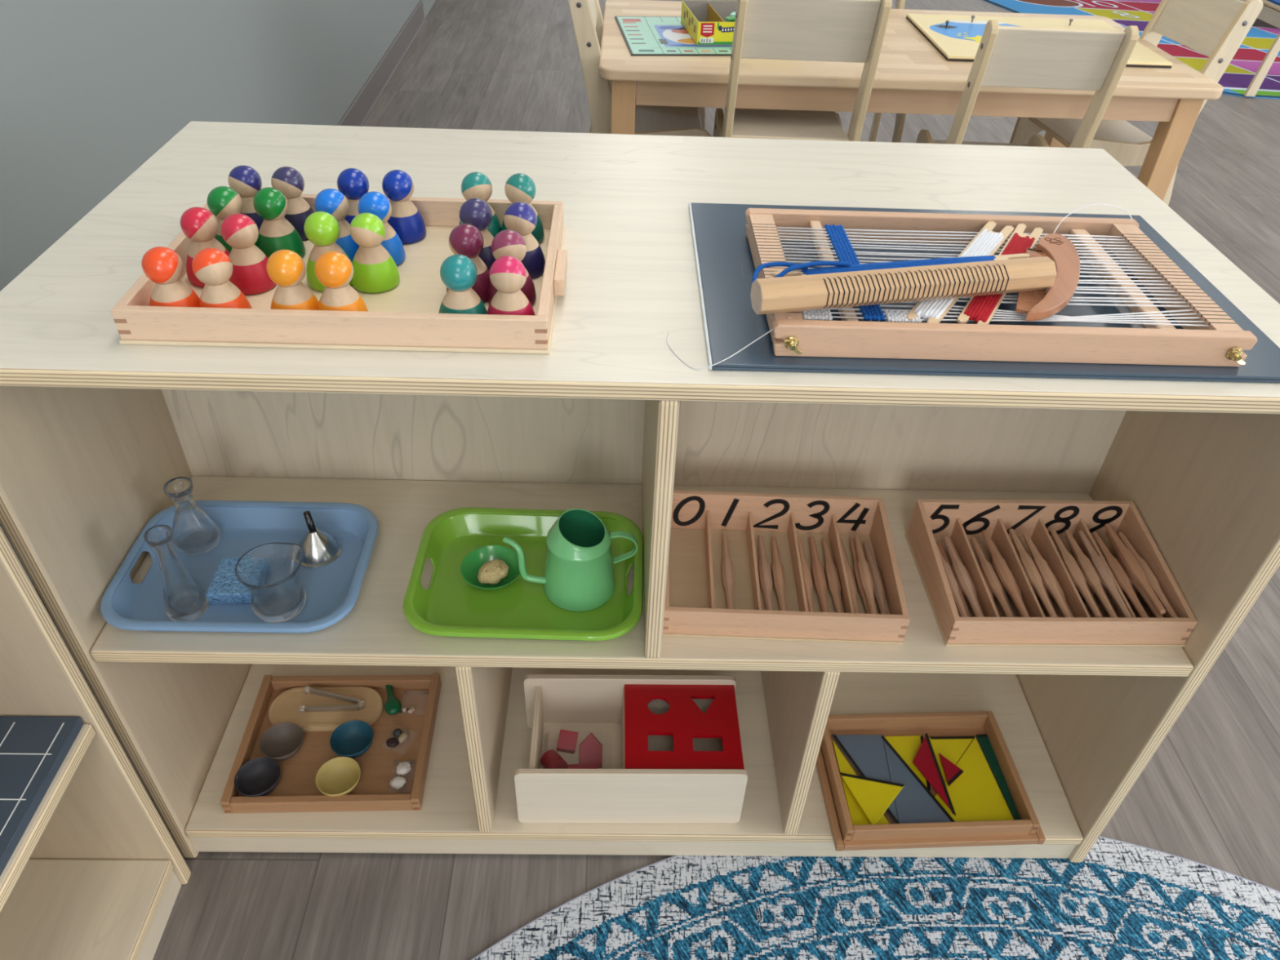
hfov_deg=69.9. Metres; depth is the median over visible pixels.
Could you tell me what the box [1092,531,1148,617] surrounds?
spindle
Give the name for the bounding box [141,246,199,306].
doll
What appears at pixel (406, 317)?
wooden tray
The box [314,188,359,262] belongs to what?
doll
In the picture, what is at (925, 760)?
triangle piece
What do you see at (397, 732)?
pebble
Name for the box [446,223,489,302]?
doll
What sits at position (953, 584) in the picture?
spindle
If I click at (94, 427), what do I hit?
storage shelf
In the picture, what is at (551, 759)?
block
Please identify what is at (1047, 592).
spindle
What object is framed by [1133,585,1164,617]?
spindle
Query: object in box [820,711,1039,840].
box
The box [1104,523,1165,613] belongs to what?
spindle
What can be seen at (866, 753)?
triangle piece
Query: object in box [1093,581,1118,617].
spindle
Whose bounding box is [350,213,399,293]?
doll
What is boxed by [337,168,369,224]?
doll
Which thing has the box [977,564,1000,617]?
spindle
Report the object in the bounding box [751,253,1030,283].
weaving shuttle
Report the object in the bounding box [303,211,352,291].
doll
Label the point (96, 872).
storage shelf
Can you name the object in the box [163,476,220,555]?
glass bottle
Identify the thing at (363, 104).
baseboard
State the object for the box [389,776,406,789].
seashell
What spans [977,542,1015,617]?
spindle
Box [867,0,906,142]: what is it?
child chair
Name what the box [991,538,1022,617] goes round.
spindle
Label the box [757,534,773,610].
spindle
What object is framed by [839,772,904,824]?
triangle piece
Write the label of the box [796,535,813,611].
spindle
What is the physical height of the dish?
0.022 m
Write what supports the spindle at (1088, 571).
on the spindle at (1066, 539)
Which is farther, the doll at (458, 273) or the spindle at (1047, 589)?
the spindle at (1047, 589)
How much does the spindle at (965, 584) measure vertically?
0.013 m
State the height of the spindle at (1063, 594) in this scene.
0.013 m
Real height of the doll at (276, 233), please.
0.068 m
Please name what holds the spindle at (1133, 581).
on the spindle at (1135, 588)
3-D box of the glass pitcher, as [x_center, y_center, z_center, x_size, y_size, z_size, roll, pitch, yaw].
[-0.395,0.113,0.991,0.068,0.069,0.067,1,39,-2]
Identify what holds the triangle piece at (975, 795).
in the box at (978, 722)
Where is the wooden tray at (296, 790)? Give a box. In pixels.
[220,673,441,813]
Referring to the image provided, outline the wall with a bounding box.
[0,0,435,582]
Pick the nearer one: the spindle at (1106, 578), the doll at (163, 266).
the doll at (163, 266)
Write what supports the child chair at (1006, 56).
on the floor
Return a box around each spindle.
[721,533,734,608]
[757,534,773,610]
[771,536,786,610]
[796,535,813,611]
[808,536,828,612]
[822,537,843,613]
[840,538,859,613]
[849,537,870,613]
[853,534,877,613]
[863,541,888,614]
[935,542,968,617]
[936,541,971,617]
[942,535,982,617]
[950,540,984,617]
[970,537,1013,617]
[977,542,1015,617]
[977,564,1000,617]
[982,529,1029,617]
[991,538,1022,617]
[992,541,1028,613]
[1008,528,1057,617]
[1011,538,1057,617]
[1022,531,1071,617]
[1024,540,1071,616]
[1034,544,1073,617]
[1038,590,1059,617]
[1049,528,1102,617]
[1052,537,1102,617]
[1064,529,1117,617]
[1065,536,1116,615]
[1077,530,1132,617]
[1080,587,1104,617]
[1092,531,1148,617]
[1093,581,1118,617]
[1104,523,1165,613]
[1104,529,1163,617]
[1118,532,1177,617]
[1123,586,1149,617]
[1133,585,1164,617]
[1137,591,1155,616]
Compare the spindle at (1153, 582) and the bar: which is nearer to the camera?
the bar
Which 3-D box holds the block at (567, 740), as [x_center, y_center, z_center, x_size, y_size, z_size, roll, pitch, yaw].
[-0.099,0.355,1.241,0.029,0.035,0.032,5,39,3]
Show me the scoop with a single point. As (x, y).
(393, 705)
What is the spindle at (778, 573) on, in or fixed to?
in the box at (696, 606)
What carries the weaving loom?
on the mat at (725, 265)
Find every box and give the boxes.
[514,674,747,822]
[662,490,910,644]
[680,0,737,45]
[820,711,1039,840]
[905,499,1197,646]
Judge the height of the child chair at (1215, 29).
0.717 m
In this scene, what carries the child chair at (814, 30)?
on the floor
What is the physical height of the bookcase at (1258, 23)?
0.750 m
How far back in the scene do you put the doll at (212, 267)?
0.76 m
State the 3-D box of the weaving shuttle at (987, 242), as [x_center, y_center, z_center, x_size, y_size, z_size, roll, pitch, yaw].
[0.306,-0.199,0.863,0.027,0.009,0.252,23,44,24]
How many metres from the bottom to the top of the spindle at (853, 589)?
0.013 m
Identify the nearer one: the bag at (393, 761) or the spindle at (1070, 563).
the spindle at (1070, 563)
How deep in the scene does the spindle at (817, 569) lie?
1.06 m
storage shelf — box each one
[0,120,1279,862]
[0,527,191,959]
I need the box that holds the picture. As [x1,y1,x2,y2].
[928,20,1022,42]
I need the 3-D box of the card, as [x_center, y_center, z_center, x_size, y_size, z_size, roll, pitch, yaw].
[0.248,-1.240,2.459,0.032,0.005,0.022,-9,41,-14]
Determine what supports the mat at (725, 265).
on the storage shelf at (94, 427)
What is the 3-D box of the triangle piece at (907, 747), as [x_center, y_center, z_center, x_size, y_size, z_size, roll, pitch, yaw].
[0.380,0.398,1.288,0.059,0.003,0.090,1,39,-2]
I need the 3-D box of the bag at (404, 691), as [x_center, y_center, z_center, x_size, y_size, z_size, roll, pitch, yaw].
[-0.331,0.326,1.344,0.041,0.003,0.044,0,39,-3]
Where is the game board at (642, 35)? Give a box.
[614,16,732,55]
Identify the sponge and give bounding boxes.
[205,557,251,604]
[477,559,509,584]
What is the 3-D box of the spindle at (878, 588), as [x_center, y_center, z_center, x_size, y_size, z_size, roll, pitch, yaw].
[0.274,0.121,1.059,0.013,0.013,0.142,2,39,0]
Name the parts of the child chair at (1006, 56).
frame, seat, backrest, frame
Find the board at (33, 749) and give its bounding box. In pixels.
[0,715,84,875]
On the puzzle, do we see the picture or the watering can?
the picture
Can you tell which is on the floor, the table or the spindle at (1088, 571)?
the table
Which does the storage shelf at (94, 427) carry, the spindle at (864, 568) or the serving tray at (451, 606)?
the serving tray at (451, 606)
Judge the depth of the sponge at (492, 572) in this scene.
1.04 m
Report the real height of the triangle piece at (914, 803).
0.003 m
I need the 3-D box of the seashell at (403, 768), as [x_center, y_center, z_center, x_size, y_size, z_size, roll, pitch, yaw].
[-0.323,0.394,1.251,0.020,0.013,0.022,20,42,20]
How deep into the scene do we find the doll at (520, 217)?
0.86 m
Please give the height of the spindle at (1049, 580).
0.013 m
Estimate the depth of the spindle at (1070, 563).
1.05 m
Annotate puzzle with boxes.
[906,13,1173,68]
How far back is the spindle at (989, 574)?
1.05 m
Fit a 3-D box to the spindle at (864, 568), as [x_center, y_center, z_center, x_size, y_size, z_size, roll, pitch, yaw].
[0.260,0.113,1.053,0.013,0.013,0.142,3,39,0]
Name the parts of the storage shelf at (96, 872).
shelf, shelf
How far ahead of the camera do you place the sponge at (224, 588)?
1.01 m
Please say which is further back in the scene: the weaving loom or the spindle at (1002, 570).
the spindle at (1002, 570)
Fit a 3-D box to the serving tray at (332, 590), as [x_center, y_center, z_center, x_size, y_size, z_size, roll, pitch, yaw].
[-0.443,0.100,1.038,0.270,0.031,0.204,1,39,-2]
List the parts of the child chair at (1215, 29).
frame, seat, frame, backrest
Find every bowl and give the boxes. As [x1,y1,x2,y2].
[234,757,280,796]
[258,722,303,760]
[315,756,360,796]
[329,720,373,758]
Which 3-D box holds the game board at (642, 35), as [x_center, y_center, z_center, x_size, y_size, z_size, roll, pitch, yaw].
[0.155,-1.226,2.522,0.410,0.004,0.402,-3,40,-7]
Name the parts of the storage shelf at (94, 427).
panel, shelf, panel, shelf, panel, panel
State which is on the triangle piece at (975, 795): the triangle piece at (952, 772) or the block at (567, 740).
the triangle piece at (952, 772)
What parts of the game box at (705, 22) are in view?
panel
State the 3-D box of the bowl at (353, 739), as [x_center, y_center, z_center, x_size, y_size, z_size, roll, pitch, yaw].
[-0.400,0.366,1.275,0.058,0.024,0.058,1,39,-2]
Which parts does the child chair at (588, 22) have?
backrest, seat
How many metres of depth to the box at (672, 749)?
1.20 m
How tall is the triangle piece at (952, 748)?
0.003 m
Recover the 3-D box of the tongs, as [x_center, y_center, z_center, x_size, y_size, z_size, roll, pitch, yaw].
[-0.445,0.319,1.326,0.092,0.016,0.042,1,39,-2]
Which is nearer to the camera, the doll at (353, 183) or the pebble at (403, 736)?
the doll at (353, 183)
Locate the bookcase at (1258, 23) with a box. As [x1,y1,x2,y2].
[1240,0,1279,28]
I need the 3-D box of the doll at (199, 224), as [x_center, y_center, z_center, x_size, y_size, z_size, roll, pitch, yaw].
[-0.399,-0.217,0.839,0.044,0.068,0.044,2,39,0]
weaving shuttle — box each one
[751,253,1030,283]
[906,221,1013,323]
[956,223,1043,324]
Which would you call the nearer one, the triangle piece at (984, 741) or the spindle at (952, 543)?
the spindle at (952, 543)
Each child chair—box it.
[568,0,711,137]
[712,0,892,141]
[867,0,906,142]
[915,19,1138,148]
[1009,0,1262,205]
[1243,0,1279,96]
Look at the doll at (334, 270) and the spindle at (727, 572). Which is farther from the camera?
the spindle at (727, 572)
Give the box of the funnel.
[298,511,342,568]
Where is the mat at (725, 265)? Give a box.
[688,202,1279,382]
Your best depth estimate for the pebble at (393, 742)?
1.28 m
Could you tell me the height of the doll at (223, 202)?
0.068 m
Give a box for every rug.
[471,835,1279,959]
[983,0,1279,98]
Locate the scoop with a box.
[384,684,401,715]
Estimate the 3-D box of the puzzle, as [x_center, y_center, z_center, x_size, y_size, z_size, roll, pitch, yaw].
[1.106,-1.255,2.585,0.598,0.031,0.465,1,39,-2]
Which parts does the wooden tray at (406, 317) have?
handle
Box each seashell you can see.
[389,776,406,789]
[396,761,411,775]
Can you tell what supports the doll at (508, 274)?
in the wooden tray at (406, 317)
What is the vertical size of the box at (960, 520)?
0.060 m
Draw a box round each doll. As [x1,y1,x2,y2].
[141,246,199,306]
[180,206,230,287]
[191,248,252,308]
[206,186,257,253]
[221,213,276,294]
[227,164,263,230]
[253,186,305,257]
[266,249,318,310]
[271,166,314,240]
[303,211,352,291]
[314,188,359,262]
[314,251,368,311]
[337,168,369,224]
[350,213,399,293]
[357,191,405,265]
[382,169,426,244]
[438,254,487,314]
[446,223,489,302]
[458,172,501,237]
[458,198,496,271]
[486,255,535,315]
[487,229,536,306]
[501,173,544,243]
[503,201,545,279]
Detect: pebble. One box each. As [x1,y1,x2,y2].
[386,737,399,747]
[392,728,402,737]
[397,732,408,742]
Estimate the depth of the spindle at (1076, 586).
1.05 m
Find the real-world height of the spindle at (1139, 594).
0.013 m
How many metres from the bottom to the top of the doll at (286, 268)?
0.068 m
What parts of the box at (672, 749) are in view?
panel, panel, panel, panel, lid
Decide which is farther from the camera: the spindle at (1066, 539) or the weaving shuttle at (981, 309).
the spindle at (1066, 539)
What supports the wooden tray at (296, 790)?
on the storage shelf at (94, 427)
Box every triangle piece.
[831,734,899,823]
[832,740,888,825]
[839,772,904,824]
[881,735,955,823]
[884,735,930,791]
[912,733,955,816]
[928,736,974,781]
[934,737,1013,822]
[938,753,964,786]
[975,733,1020,819]
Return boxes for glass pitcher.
[235,542,306,622]
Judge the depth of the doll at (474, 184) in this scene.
0.90 m
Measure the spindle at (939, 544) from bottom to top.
0.013 m
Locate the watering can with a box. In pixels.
[502,508,637,611]
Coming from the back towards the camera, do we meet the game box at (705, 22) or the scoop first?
the game box at (705, 22)
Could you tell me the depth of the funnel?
1.06 m
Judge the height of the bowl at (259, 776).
0.024 m
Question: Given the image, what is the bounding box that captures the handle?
[1015,233,1079,320]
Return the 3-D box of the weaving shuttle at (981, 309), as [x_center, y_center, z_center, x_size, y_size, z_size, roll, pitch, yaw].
[0.343,-0.197,0.862,0.025,0.008,0.244,22,43,22]
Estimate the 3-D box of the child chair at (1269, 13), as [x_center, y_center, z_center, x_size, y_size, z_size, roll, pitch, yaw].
[2.931,-2.106,4.029,0.411,0.717,0.334,1,39,-2]
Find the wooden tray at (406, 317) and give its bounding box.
[111,193,567,354]
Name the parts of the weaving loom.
rail, rail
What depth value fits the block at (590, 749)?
1.24 m
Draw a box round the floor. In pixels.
[58,0,1279,959]
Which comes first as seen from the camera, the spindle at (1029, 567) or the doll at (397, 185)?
the doll at (397, 185)
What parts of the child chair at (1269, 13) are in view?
frame, seat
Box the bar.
[750,256,1056,314]
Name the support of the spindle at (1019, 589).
in the box at (960, 520)
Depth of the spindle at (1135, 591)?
1.06 m
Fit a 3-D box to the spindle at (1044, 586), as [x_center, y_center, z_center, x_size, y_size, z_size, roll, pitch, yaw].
[0.457,0.117,1.058,0.013,0.013,0.142,0,39,-3]
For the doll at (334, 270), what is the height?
0.068 m
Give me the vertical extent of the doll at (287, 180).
0.068 m
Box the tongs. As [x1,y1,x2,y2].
[297,685,364,713]
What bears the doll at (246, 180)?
in the wooden tray at (406, 317)
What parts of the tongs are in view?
arm, arm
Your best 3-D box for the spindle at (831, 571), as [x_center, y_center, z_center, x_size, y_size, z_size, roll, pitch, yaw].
[0.224,0.117,1.061,0.013,0.013,0.142,2,39,-1]
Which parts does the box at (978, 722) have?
panel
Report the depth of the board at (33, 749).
0.92 m
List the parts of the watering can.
spout, handle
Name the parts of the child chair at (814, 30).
frame, seat, backrest, frame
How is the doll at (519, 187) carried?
in the wooden tray at (406, 317)
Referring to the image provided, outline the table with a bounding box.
[598,0,1223,201]
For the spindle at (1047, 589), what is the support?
in the box at (960, 520)
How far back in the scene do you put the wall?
1.78 m
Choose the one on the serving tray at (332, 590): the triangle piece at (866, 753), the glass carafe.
the glass carafe
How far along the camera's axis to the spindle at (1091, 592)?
1.05 m
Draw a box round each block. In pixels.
[540,749,568,768]
[556,728,578,754]
[568,763,598,768]
[578,732,602,768]
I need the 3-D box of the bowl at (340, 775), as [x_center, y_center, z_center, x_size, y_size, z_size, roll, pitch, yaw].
[-0.403,0.404,1.229,0.058,0.024,0.058,1,39,-2]
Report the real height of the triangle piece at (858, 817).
0.003 m
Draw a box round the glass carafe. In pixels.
[143,524,208,621]
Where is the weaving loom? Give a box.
[666,203,1257,368]
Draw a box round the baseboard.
[31,0,425,631]
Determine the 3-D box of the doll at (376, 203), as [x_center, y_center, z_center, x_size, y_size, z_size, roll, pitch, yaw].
[-0.252,-0.243,0.879,0.044,0.068,0.044,27,45,27]
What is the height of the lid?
0.012 m
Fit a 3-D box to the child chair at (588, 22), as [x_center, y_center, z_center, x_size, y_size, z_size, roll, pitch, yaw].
[0.010,-1.044,2.588,0.411,0.717,0.334,1,39,-2]
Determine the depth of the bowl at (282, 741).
1.28 m
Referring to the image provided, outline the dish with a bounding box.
[460,545,519,590]
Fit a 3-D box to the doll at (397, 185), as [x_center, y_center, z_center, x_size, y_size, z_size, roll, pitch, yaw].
[-0.242,-0.278,0.923,0.044,0.068,0.044,26,45,26]
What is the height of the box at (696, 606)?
0.060 m
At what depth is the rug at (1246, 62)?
5.00 m
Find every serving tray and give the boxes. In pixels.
[100,500,378,633]
[402,506,643,641]
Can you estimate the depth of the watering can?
1.01 m
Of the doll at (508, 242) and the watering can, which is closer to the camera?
the doll at (508, 242)
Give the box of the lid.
[815,747,1045,850]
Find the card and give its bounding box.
[724,17,735,20]
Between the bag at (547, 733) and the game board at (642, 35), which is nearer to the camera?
the bag at (547, 733)
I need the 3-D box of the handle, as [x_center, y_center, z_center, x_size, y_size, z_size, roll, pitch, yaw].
[0.377,-0.188,0.840,0.048,0.009,0.183,16,41,16]
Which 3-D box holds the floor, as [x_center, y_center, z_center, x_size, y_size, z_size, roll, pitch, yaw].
[3.256,-1.297,3.675,10.200,0.050,14.000,1,39,-2]
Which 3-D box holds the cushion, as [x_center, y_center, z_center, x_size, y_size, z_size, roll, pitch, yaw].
[2.961,-2.092,4.041,0.260,0.008,0.292,1,39,-2]
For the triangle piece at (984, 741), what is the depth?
1.28 m
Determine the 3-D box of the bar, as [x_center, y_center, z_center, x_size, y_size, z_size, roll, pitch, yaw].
[0.230,-0.169,0.789,0.273,0.028,0.028,-7,40,-11]
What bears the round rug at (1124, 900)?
on the floor
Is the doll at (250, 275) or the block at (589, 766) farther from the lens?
the block at (589, 766)
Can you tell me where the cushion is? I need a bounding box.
[1267,0,1279,4]
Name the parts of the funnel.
spout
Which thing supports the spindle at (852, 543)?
in the box at (696, 606)
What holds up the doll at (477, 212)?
in the wooden tray at (406, 317)

